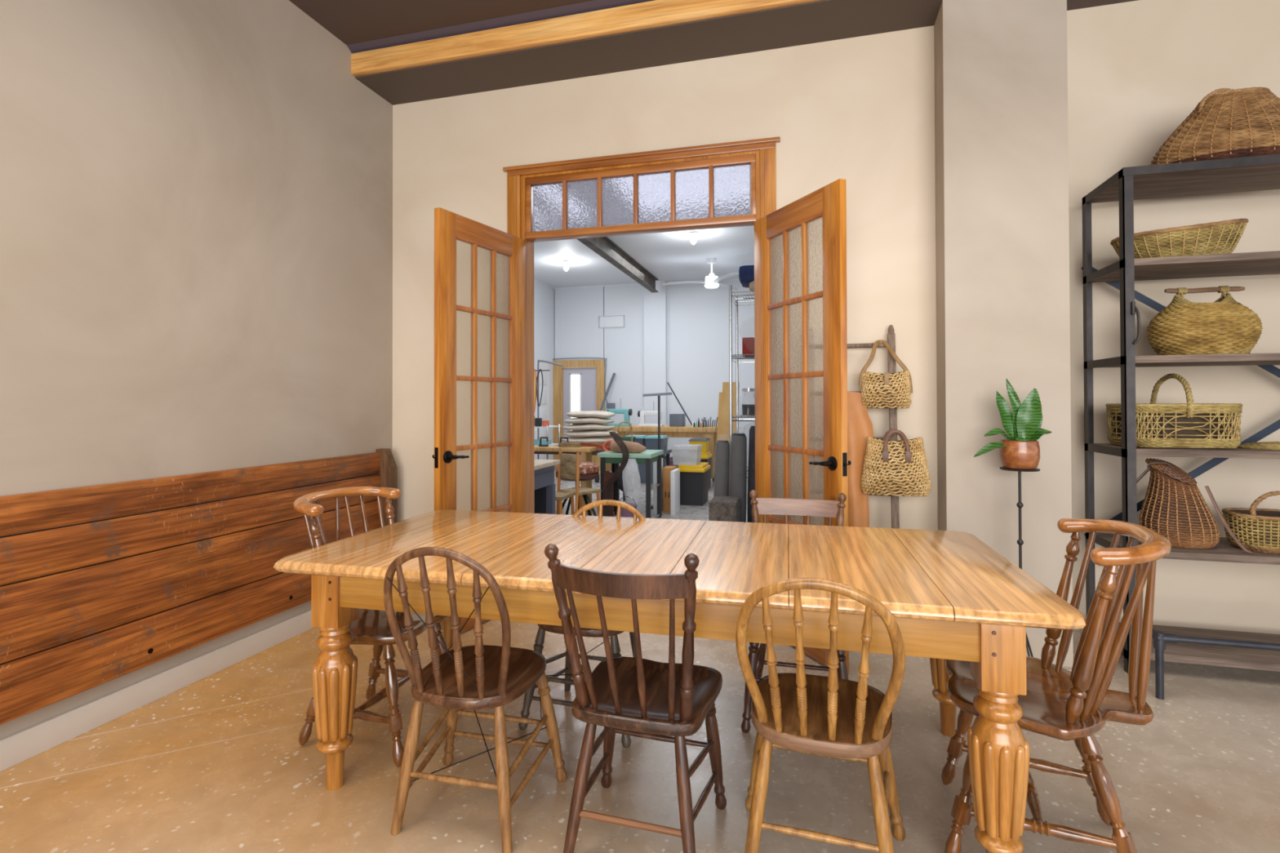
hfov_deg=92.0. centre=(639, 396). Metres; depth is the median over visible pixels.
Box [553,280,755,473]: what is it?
wall
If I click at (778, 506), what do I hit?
chair
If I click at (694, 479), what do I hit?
storage tote
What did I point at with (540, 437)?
clamp
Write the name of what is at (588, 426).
sack
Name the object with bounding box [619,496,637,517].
bucket
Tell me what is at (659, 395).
lamp stand
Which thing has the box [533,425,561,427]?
shelf
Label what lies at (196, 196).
wall
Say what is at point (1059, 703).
chair
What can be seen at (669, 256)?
ceiling
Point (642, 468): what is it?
storage tote
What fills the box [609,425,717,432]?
countertop
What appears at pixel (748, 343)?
box
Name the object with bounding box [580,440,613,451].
bundle
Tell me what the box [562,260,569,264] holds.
socket
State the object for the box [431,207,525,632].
door
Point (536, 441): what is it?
tray
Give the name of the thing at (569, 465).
chair
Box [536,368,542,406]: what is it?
cable loop
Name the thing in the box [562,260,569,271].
ceiling lamp
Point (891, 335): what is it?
coat rack
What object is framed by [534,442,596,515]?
trestle table
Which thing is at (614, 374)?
metal bar
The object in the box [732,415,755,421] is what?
wire shelf
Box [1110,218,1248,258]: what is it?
wicker basket
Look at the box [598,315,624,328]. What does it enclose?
air vent
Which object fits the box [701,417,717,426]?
cluster
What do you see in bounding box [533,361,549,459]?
door
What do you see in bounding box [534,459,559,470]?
countertop
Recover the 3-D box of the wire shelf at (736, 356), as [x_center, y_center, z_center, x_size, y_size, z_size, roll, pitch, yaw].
[1.373,-0.327,5.226,1.173,0.039,0.508,0,-1,15]
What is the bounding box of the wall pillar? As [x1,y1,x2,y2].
[933,0,1073,666]
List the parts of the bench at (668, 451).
leg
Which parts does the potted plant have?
pot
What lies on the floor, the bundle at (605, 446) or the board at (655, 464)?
the board at (655, 464)
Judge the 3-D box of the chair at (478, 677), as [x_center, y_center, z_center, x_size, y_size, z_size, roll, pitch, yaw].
[-0.527,0.870,1.956,0.469,0.887,0.474,0,-1,13]
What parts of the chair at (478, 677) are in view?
leg, leg, seat, leg, leg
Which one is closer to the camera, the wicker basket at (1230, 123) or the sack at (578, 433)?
the wicker basket at (1230, 123)
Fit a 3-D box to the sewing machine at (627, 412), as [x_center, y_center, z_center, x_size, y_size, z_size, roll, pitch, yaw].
[-0.355,0.261,10.032,0.450,0.450,0.162,0,-1,15]
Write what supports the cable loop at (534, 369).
hanging from the stand at (543, 361)
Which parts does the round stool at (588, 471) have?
leg, leg, leg, leg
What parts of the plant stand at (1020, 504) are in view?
plate, knob, knob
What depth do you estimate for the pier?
11.36 m
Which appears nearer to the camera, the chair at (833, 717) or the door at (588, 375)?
the chair at (833, 717)
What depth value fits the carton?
7.26 m
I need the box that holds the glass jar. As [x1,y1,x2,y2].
[739,388,755,416]
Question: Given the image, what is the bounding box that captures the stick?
[666,382,692,426]
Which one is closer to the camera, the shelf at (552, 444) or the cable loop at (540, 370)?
the shelf at (552, 444)
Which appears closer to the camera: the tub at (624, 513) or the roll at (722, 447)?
the roll at (722, 447)
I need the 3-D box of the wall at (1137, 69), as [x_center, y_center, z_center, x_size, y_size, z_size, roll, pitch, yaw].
[4.776,-0.503,2.959,5.300,3.620,0.140,0,-1,15]
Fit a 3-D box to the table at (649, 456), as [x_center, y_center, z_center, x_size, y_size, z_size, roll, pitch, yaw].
[-0.094,0.984,6.797,0.590,0.750,0.600,0,-1,15]
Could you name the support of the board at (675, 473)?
on the floor
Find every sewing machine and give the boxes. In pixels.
[603,398,632,426]
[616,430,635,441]
[637,401,663,426]
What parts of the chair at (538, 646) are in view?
leg, leg, seat, leg, leg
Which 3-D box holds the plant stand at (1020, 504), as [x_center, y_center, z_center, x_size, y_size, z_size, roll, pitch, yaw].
[1.775,0.829,2.901,0.258,0.977,0.254,0,-1,15]
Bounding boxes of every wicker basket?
[1105,373,1243,448]
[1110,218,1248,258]
[1136,457,1252,554]
[1146,285,1262,355]
[1150,86,1279,164]
[1222,490,1279,554]
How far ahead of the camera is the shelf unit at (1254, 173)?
2.95 m
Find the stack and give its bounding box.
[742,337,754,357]
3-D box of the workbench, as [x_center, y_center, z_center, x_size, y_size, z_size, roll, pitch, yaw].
[0.260,0.936,9.990,2.020,0.903,0.750,0,-1,15]
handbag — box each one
[858,339,912,408]
[860,428,931,497]
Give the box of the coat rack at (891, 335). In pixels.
[847,324,899,528]
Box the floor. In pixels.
[0,469,1279,852]
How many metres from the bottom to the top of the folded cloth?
0.140 m
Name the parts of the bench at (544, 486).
panel, leg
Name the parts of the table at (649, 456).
leg, leg, motor, leg, rail, leg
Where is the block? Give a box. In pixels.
[708,495,740,522]
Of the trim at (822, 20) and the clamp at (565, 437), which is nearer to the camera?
the trim at (822, 20)
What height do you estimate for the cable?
0.910 m
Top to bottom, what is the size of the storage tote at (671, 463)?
0.420 m
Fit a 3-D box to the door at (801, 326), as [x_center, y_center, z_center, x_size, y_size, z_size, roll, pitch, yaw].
[0.821,0.145,3.233,0.167,2.326,0.755,0,-1,-22]
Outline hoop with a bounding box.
[617,421,632,441]
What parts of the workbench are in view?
leg, leg, leg, leg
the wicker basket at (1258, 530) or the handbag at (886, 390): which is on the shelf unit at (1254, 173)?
the wicker basket at (1258, 530)
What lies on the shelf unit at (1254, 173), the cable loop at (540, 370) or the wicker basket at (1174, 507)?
the wicker basket at (1174, 507)
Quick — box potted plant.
[973,378,1052,469]
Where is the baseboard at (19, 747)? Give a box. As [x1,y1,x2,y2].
[0,609,315,772]
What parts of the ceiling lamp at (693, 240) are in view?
bulb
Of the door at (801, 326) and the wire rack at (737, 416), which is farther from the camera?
the wire rack at (737, 416)
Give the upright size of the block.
0.560 m
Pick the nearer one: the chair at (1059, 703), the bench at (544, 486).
the chair at (1059, 703)
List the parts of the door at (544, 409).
raised panel, raised panel, raised panel, raised panel, raised panel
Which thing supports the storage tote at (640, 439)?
on the bench at (668, 451)
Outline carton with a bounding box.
[662,466,676,512]
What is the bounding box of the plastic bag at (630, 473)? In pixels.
[622,458,641,508]
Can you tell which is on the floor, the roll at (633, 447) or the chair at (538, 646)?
the chair at (538, 646)
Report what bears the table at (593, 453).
on the floor
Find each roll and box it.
[609,440,646,453]
[713,440,729,497]
[729,433,746,522]
[746,426,755,522]
[749,280,754,291]
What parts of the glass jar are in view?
lid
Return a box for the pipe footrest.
[1151,628,1279,699]
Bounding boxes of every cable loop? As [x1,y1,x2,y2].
[533,368,537,413]
[533,371,535,407]
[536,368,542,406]
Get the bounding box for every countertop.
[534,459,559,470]
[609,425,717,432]
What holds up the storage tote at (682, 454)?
on the storage tote at (694, 479)
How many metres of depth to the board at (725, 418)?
8.00 m
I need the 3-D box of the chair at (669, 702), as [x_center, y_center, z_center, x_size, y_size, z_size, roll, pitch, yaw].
[0.007,0.855,1.812,0.426,0.912,0.517,0,-1,17]
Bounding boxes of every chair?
[293,486,464,767]
[383,546,567,852]
[518,499,645,747]
[544,543,726,852]
[555,451,601,515]
[735,577,905,852]
[741,489,848,733]
[941,518,1171,852]
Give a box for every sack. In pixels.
[561,435,613,444]
[562,423,615,430]
[563,429,617,437]
[564,417,614,424]
[566,410,615,417]
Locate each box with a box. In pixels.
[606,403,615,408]
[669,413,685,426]
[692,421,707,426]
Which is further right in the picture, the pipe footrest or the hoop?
the pipe footrest
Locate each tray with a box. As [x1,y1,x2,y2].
[534,439,551,444]
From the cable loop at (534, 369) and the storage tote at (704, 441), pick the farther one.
the storage tote at (704, 441)
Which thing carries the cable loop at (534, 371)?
hanging from the stand at (543, 361)
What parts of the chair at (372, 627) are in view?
leg, turned post, comb rail, leg, turned post, leg, seat, leg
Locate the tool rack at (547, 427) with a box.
[533,424,561,459]
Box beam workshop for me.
[577,236,658,292]
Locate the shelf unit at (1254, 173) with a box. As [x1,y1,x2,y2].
[1080,154,1279,673]
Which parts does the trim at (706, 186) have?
glass pane, glass pane, glass pane, transom sash, head casing, casing, glass pane, glass pane, glass pane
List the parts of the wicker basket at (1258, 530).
bowed handle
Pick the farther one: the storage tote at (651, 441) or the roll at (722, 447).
the storage tote at (651, 441)
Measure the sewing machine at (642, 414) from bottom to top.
0.400 m
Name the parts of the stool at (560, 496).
leg, rush seat, leg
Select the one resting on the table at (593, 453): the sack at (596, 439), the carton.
the sack at (596, 439)
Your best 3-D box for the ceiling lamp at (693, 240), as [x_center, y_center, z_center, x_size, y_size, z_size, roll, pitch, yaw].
[0.701,-2.071,8.104,0.120,0.160,0.120,0,-1,15]
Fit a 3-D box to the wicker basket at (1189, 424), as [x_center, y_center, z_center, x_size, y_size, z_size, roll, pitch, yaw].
[2.627,0.067,3.059,0.480,0.360,0.348,0,-1,15]
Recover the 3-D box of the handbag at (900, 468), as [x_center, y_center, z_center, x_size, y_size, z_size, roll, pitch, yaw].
[1.340,0.347,3.248,0.352,0.346,0.177,0,-1,15]
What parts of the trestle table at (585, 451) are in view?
rope coil, leg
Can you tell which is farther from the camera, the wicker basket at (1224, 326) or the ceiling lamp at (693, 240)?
the ceiling lamp at (693, 240)
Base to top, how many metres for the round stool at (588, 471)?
0.650 m
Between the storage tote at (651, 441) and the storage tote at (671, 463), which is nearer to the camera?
the storage tote at (651, 441)
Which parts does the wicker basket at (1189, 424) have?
arched handle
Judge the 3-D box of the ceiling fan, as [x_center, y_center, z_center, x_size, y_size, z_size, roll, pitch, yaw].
[0.986,-1.910,9.685,1.267,0.450,1.374,0,-1,15]
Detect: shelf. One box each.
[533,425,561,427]
[534,443,558,445]
[731,290,754,305]
[732,354,754,363]
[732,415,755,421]
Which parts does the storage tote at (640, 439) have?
lid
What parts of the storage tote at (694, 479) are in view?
lid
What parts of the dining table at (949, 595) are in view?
leg, leg, leg, leg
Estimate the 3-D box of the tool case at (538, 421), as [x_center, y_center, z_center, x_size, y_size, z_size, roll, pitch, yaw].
[-1.317,0.339,8.022,0.070,0.109,0.080,0,-1,15]
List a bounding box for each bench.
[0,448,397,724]
[534,459,559,514]
[622,448,671,501]
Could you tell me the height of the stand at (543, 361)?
1.898 m
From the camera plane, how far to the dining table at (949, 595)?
1.93 m
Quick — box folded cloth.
[738,264,754,288]
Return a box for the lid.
[1237,441,1279,450]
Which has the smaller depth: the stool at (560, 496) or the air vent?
the stool at (560, 496)
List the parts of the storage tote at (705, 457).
lid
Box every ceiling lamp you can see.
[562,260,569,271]
[688,231,697,244]
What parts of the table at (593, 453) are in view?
leg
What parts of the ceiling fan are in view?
blade, motor, blade, blade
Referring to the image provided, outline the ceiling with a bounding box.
[288,0,1137,287]
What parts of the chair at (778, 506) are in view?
leg, post, leg, crest rail, post, leg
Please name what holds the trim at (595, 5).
attached to the wall at (196, 196)
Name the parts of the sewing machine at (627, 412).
arm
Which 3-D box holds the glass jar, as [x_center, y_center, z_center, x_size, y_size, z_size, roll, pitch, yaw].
[0.915,0.052,5.190,0.160,0.235,0.158,0,-1,15]
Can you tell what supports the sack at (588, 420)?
on the sack at (588, 426)
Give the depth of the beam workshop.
9.13 m
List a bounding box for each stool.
[555,462,599,515]
[555,491,574,515]
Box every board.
[653,457,662,514]
[670,468,679,515]
[713,392,722,494]
[720,382,739,496]
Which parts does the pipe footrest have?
leg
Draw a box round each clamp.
[538,436,548,446]
[558,436,568,446]
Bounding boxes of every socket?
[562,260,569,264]
[688,231,697,236]
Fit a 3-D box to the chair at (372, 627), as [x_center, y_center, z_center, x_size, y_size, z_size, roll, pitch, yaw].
[-1.042,0.847,2.447,0.544,0.929,0.502,0,-1,17]
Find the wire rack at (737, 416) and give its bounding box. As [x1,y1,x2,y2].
[728,284,755,477]
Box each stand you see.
[536,359,563,459]
[642,392,671,509]
[999,466,1039,657]
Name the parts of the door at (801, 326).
glass pane, glass pane, glass pane, glass pane, glass pane, rail, glass pane, glass pane, glass pane, rail, glass pane, glass pane, glass pane, glass pane, lever handle, latch plate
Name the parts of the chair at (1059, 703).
leg, leg, seat, turned post, turned post, leg, leg, comb rail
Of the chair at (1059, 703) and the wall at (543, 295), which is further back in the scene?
the wall at (543, 295)
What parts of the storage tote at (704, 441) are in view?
lid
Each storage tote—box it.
[625,435,647,446]
[637,454,666,484]
[644,435,668,451]
[669,456,678,467]
[671,444,702,465]
[676,462,710,506]
[688,437,711,453]
[700,451,711,488]
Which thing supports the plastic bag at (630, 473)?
hanging from the table at (649, 456)
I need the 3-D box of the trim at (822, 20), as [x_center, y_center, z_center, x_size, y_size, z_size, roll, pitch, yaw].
[-0.098,-2.109,3.655,3.440,0.168,0.372,0,-1,15]
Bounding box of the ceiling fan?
[662,257,738,290]
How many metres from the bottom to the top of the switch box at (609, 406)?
0.160 m
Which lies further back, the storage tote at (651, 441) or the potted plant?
the storage tote at (651, 441)
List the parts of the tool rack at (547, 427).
post, post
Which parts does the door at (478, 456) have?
latch plate, lever handle, glass pane, glass pane, glass pane, glass pane, rail, rail, glass pane, glass pane, glass pane, glass pane, glass pane, glass pane, glass pane, glass pane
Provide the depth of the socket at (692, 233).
8.07 m
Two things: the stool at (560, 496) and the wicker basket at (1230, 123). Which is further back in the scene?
the stool at (560, 496)
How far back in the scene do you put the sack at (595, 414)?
6.95 m
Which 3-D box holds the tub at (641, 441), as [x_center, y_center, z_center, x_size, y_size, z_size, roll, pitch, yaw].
[-0.046,0.609,7.834,0.250,0.159,0.280,0,-1,15]
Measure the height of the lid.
0.036 m
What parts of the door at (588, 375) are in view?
panel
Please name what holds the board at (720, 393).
on the floor
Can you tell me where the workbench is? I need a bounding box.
[591,425,717,482]
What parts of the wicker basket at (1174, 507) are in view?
lid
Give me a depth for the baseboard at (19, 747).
2.61 m
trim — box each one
[346,0,653,53]
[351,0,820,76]
[355,0,942,105]
[502,136,780,513]
[533,277,739,288]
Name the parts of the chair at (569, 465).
post, panel, post, seat, leg, leg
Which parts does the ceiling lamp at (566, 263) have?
bulb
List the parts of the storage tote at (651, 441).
lid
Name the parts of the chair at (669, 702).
post, leg, leg, crest rail, seat, leg, post, leg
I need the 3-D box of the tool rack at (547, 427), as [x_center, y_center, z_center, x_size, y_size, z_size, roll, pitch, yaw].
[-1.496,0.876,8.210,0.790,1.000,0.440,0,-1,15]
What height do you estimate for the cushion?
0.100 m
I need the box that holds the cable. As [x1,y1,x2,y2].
[552,357,608,403]
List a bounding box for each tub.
[620,503,637,517]
[627,438,645,446]
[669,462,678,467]
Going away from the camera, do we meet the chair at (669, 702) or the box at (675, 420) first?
the chair at (669, 702)
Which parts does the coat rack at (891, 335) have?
leather apron, rail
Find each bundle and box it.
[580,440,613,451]
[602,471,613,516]
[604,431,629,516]
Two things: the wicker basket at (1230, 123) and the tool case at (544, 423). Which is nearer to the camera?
the wicker basket at (1230, 123)
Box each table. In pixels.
[273,510,1086,852]
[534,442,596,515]
[534,449,614,511]
[597,449,663,518]
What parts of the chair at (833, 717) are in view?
leg, leg, seat, leg, leg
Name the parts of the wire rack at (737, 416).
post, post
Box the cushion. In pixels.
[555,462,599,475]
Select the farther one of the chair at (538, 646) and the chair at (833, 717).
the chair at (538, 646)
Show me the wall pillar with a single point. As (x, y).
(1002, 143)
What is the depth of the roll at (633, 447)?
6.55 m
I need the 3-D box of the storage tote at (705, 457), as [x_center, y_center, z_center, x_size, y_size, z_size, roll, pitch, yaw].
[0.923,1.105,9.216,0.247,0.550,0.412,0,-1,15]
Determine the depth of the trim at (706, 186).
3.85 m
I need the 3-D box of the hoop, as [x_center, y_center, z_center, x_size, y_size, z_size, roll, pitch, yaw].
[-0.164,0.445,6.894,0.186,0.326,0.014,0,-1,15]
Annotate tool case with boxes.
[534,417,542,426]
[542,420,549,426]
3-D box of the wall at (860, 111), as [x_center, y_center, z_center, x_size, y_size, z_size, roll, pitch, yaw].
[-0.095,-0.480,3.904,3.600,3.620,0.140,0,-1,15]
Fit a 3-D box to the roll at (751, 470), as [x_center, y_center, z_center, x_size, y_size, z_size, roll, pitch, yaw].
[0.918,0.786,4.882,0.147,1.100,0.138,0,-1,15]
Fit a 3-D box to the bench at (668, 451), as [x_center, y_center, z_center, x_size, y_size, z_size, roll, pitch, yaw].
[0.030,1.029,7.877,0.670,0.680,0.450,0,-1,15]
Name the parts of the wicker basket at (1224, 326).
stick handle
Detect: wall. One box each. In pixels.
[0,0,392,739]
[392,25,937,530]
[533,280,553,459]
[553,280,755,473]
[1066,0,1279,634]
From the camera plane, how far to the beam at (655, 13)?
3.53 m
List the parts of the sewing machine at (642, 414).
arm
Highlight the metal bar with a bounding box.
[599,373,615,410]
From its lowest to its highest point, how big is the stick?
0.716 m
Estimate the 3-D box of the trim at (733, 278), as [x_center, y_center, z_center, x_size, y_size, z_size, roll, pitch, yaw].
[0.207,-2.131,7.729,5.860,0.045,7.300,0,-1,15]
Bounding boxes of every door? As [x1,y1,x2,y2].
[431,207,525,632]
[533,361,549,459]
[553,360,604,469]
[754,178,851,675]
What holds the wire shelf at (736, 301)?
attached to the wire rack at (737, 416)
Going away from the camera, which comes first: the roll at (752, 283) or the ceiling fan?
the roll at (752, 283)
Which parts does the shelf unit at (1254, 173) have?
post, rail, rail, rail, rail, rail, rail, post, rail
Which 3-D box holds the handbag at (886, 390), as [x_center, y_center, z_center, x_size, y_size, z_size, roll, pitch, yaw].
[1.322,-0.122,3.334,0.275,0.376,0.154,0,-1,15]
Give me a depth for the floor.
2.13 m
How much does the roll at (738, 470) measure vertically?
1.091 m

